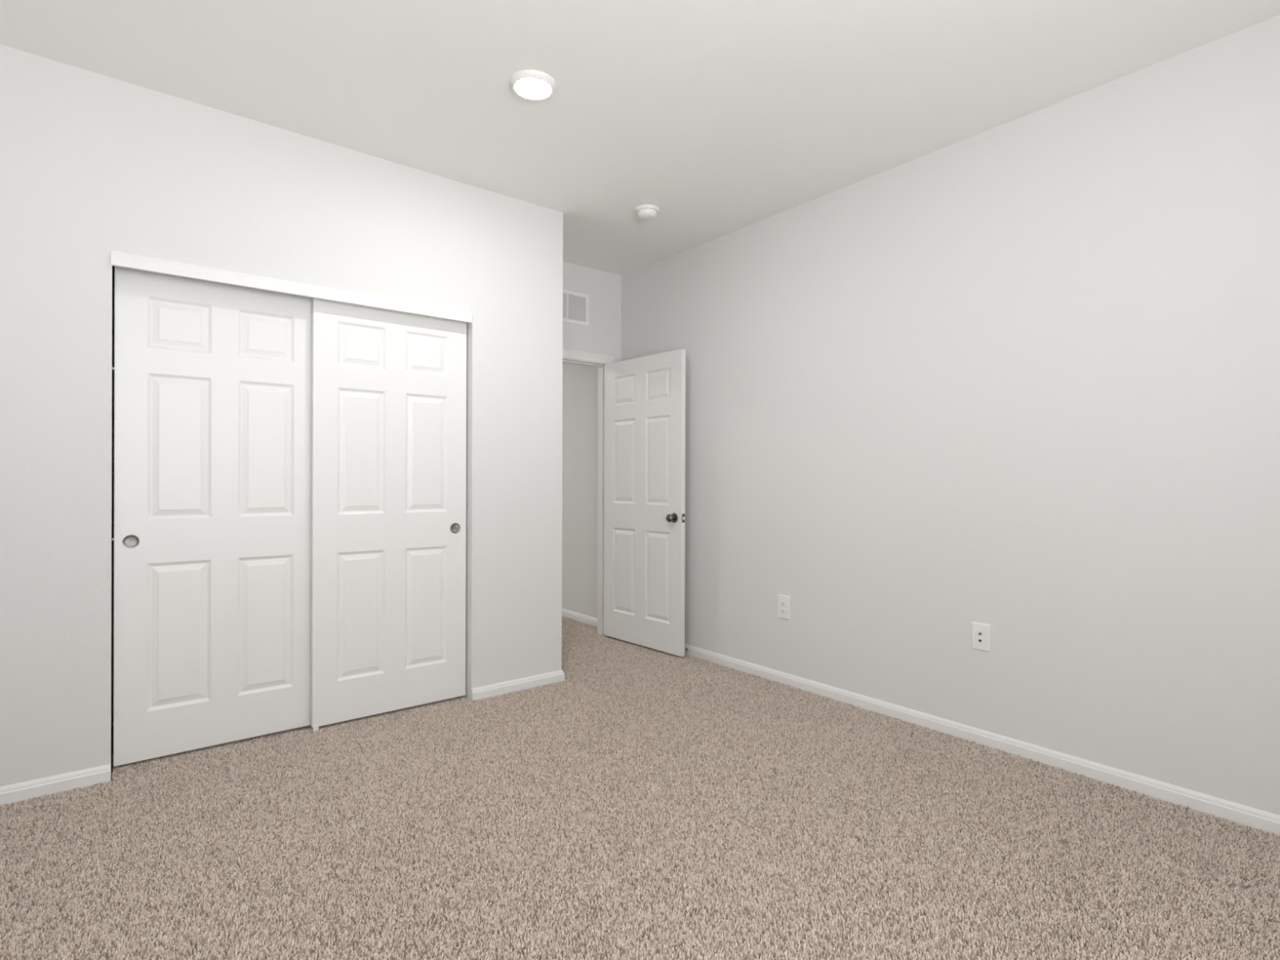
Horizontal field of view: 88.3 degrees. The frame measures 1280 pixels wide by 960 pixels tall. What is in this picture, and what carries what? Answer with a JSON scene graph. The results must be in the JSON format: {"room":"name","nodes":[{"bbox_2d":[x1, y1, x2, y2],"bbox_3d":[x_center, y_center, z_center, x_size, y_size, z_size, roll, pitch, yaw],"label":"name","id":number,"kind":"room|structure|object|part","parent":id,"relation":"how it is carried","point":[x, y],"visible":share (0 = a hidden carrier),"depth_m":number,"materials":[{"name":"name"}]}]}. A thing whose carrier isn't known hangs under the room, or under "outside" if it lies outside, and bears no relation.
{"room":"empty bedroom","nodes":[
{"label":"empty bedroom","id":0,"kind":"room"},
{"bbox_2d":[0,44,563,786],"bbox_3d":[-1.736,-0.195,3.321,2.687,2.755,0.740,0,0,-39],"label":"wall","id":1,"kind":"structure","parent":0,"point":[93,165],"depth_m":2.67,"materials":[{"name":"white paint"}]},
{"bbox_2d":[0,764,111,805],"bbox_3d":[-2.310,1.146,2.382,0.621,0.072,0.013,0,0,-39],"label":"baseboard","id":2,"kind":"structure","parent":1,"relation":"attached to","point":[11,793],"depth_m":2.47,"materials":[{"name":"white paint"}]},
{"bbox_2d":[111,250,471,323],"bbox_3d":[-1.480,-0.866,3.040,1.496,0.058,0.016,0,0,-39],"label":"trim","id":3,"kind":"structure","parent":1,"relation":"attached to","point":[118,259],"depth_m":2.93,"materials":[{"name":"white paint"}]},
{"bbox_2d":[471,670,564,701],"bbox_3d":[-0.671,1.150,3.697,0.576,0.072,0.013,0,0,-39],"label":"baseboard","id":4,"kind":"structure","parent":1,"relation":"attached to","point":[504,687],"depth_m":3.68,"materials":[{"name":"white paint"}]},
{"bbox_2d":[111,261,621,726],"bbox_3d":[-1.618,-0.195,3.963,3.674,2.755,0.115,0,0,-39],"label":"wall","id":5,"kind":"structure","parent":0,"point":[602,336],"depth_m":4.89,"materials":[{"name":"white paint"}]},
{"bbox_2d":[562,288,589,326],"bbox_3d":[-0.525,-1.254,4.757,0.385,0.239,0.009,0,0,-39],"label":"air vent","id":6,"kind":"object","parent":5,"relation":"in","point":[575,305],"visible":0.65,"depth_m":4.80,"materials":[{"name":"white plastic"}]},
{"bbox_2d":[562,348,615,635],"bbox_3d":[-0.609,0.123,4.774,0.956,2.125,0.148,0,0,-39],"label":"door frame","id":7,"kind":"structure","parent":5,"relation":"attached to","point":[569,356],"depth_m":5.01,"materials":[{"name":"white paint"}]},
{"bbox_3d":[-0.554,0.123,4.733,0.922,2.125,0.016,0,0,-39],"label":"casing","id":8,"kind":"part","parent":7,"relation":"part of","materials":[{"name":"white paint"}]},
{"bbox_3d":[-0.650,0.123,4.825,0.956,2.125,0.016,0,0,-39],"label":"casing","id":9,"kind":"part","parent":7,"relation":"part of","materials":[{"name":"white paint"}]},
{"bbox_2d":[604,348,685,656],"bbox_3d":[-0.004,0.149,4.641,0.098,2.028,0.835,0,0,-41],"label":"door","id":10,"kind":"structure","parent":5,"relation":"in","point":[645,397],"depth_m":4.61,"materials":[{"name":"white paint"}]},
{"bbox_3d":[0.203,0.252,4.369,0.053,0.054,0.054,0,0,-42],"label":"knob","id":11,"kind":"part","parent":10,"relation":"part of","materials":[{"name":"silver metal"}]},
{"bbox_3d":[0.286,0.252,4.356,0.026,0.058,0.002,0,0,-42],"label":"latch plate","id":12,"kind":"part","parent":10,"relation":"part of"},
{"bbox_2d":[0,684,1278,959],"bbox_3d":[-1.197,1.234,3.434,3.904,0.100,8.580,0,0,-39],"label":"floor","id":13,"kind":"structure","parent":0,"point":[112,727],"depth_m":1.85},
{"bbox_2d":[0,616,1279,959],"bbox_3d":[-0.668,1.178,2.777,3.663,0.016,6.652,0,0,-39],"label":"carpet","id":14,"kind":"object","parent":13,"relation":"on","point":[753,731],"visible":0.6,"depth_m":2.11,"materials":[{"name":"beige carpet"}]},
{"bbox_2d":[308,724,318,732],"bbox_3d":[-1.548,1.167,3.126,0.023,0.034,0.104,0,0,-39],"label":"floor guide","id":15,"kind":"object","parent":14,"relation":"on","point":[315,727],"visible":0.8,"depth_m":3.09,"materials":[{"name":"white plastic"}]},
{"bbox_2d":[0,0,1279,275],"bbox_3d":[-1.189,-1.621,3.432,3.904,0.100,8.580,0,0,-39],"label":"ceiling","id":16,"kind":"structure","parent":0,"point":[721,117],"depth_m":2.55,"materials":[{"name":"white paint"}]},
{"bbox_2d":[509,69,556,100],"bbox_3d":[-0.423,-1.556,2.611,0.183,0.024,0.183,0,0,-39],"label":"recessed light","id":17,"kind":"object","parent":16,"relation":"in","point":[529,84],"visible":1,"depth_m":2.58,"materials":[{"name":"white glass"}]},
{"bbox_2d":[635,204,658,220],"bbox_3d":[0.041,-1.541,3.823,0.138,0.052,0.138,0,0,-39],"label":"smoke detector","id":18,"kind":"object","parent":16,"relation":"attached to","point":[644,212],"visible":1,"depth_m":3.78,"materials":[{"name":"white plastic"}]},
{"bbox_2d":[561,14,1279,815],"bbox_3d":[0.285,-0.189,4.618,0.115,2.755,8.580,0,0,-39],"label":"wall","id":19,"kind":"structure","parent":0,"point":[1020,377],"depth_m":2.83,"materials":[{"name":"white paint"}]},
{"bbox_2d":[561,608,597,626],"bbox_3d":[-1.305,1.147,6.495,0.013,0.072,3.438,0,0,-39],"label":"baseboard","id":20,"kind":"structure","parent":19,"relation":"attached to","point":[566,613],"depth_m":5.48,"materials":[{"name":"white paint"}]},
{"bbox_2d":[777,594,790,620],"bbox_3d":[0.834,0.739,3.833,0.008,0.138,0.088,0,0,-39],"label":"power outlet","id":21,"kind":"object","parent":19,"relation":"attached to","point":[784,602],"visible":1,"depth_m":3.83,"materials":[{"name":"white plastic"}]},
{"bbox_2d":[780,608,785,613],"bbox_3d":[0.832,0.760,3.831,0.003,0.029,0.034,0,0,-39],"label":"receptacle","id":22,"kind":"object","parent":21,"relation":"attached to","point":[782,610],"depth_m":3.83,"materials":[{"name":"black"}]},
{"bbox_2d":[780,600,785,606],"bbox_3d":[0.832,0.719,3.831,0.003,0.029,0.034,0,0,-39],"label":"receptacle","id":23,"kind":"object","parent":21,"relation":"attached to","point":[782,602],"depth_m":3.83,"materials":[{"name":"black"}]},
{"bbox_2d":[971,622,990,652],"bbox_3d":[1.528,0.705,2.963,0.014,0.122,0.080,0,0,-39],"label":"outlet","id":24,"kind":"object","parent":19,"relation":"attached to","point":[980,633],"visible":1,"depth_m":2.96,"materials":[{"name":"white plastic"}]},
{"bbox_2d":[684,644,1279,835],"bbox_3d":[1.343,1.156,3.193,0.013,0.072,4.797,0,0,-39],"label":"baseboard","id":25,"kind":"structure","parent":19,"relation":"attached to","point":[1255,818],"depth_m":2.79,"materials":[{"name":"white paint"}]},
{"bbox_3d":[-1.538,-0.875,3.123,1.500,0.007,0.097,0,0,-39],"label":"closet track","id":26,"kind":"object","parent":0,"visible":0},
{"bbox_2d":[111,266,311,766],"bbox_3d":[-1.840,0.145,2.913,0.770,2.028,0.037,0,0,-39],"label":"sliding closet door","id":27,"kind":"structure","parent":26,"relation":"hanging from","point":[213,380],"depth_m":2.87,"materials":[{"name":"white paint"}]},
{"bbox_2d":[124,536,137,546],"bbox_3d":[-2.082,0.251,2.698,0.045,0.045,0.001,0,0,-39],"label":"door pull","id":28,"kind":"object","parent":27,"relation":"in","point":[129,541],"depth_m":2.70,"materials":[{"name":"grey metal"}]},
{"bbox_3d":[-2.082,0.251,2.699,0.055,0.055,0.004,0,0,-39],"label":"finger pull","id":29,"kind":"part","parent":27,"relation":"part of","materials":[{"name":"silver metal"}]},
{"bbox_2d":[310,297,466,728],"bbox_3d":[-1.246,0.146,3.332,0.764,2.028,0.037,0,0,-39],"label":"sliding closet door","id":30,"kind":"structure","parent":26,"relation":"hanging from","point":[388,402],"depth_m":3.30,"materials":[{"name":"white paint"}]},
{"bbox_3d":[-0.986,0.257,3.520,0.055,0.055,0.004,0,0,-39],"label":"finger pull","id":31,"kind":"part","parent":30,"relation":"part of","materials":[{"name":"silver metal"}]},
{"bbox_2d":[451,524,459,532],"bbox_3d":[-0.985,0.257,3.519,0.045,0.045,0.001,0,0,-39],"label":"door pull","id":32,"kind":"object","parent":30,"relation":"in","point":[455,527],"depth_m":3.52,"materials":[{"name":"grey metal"}]}
]}

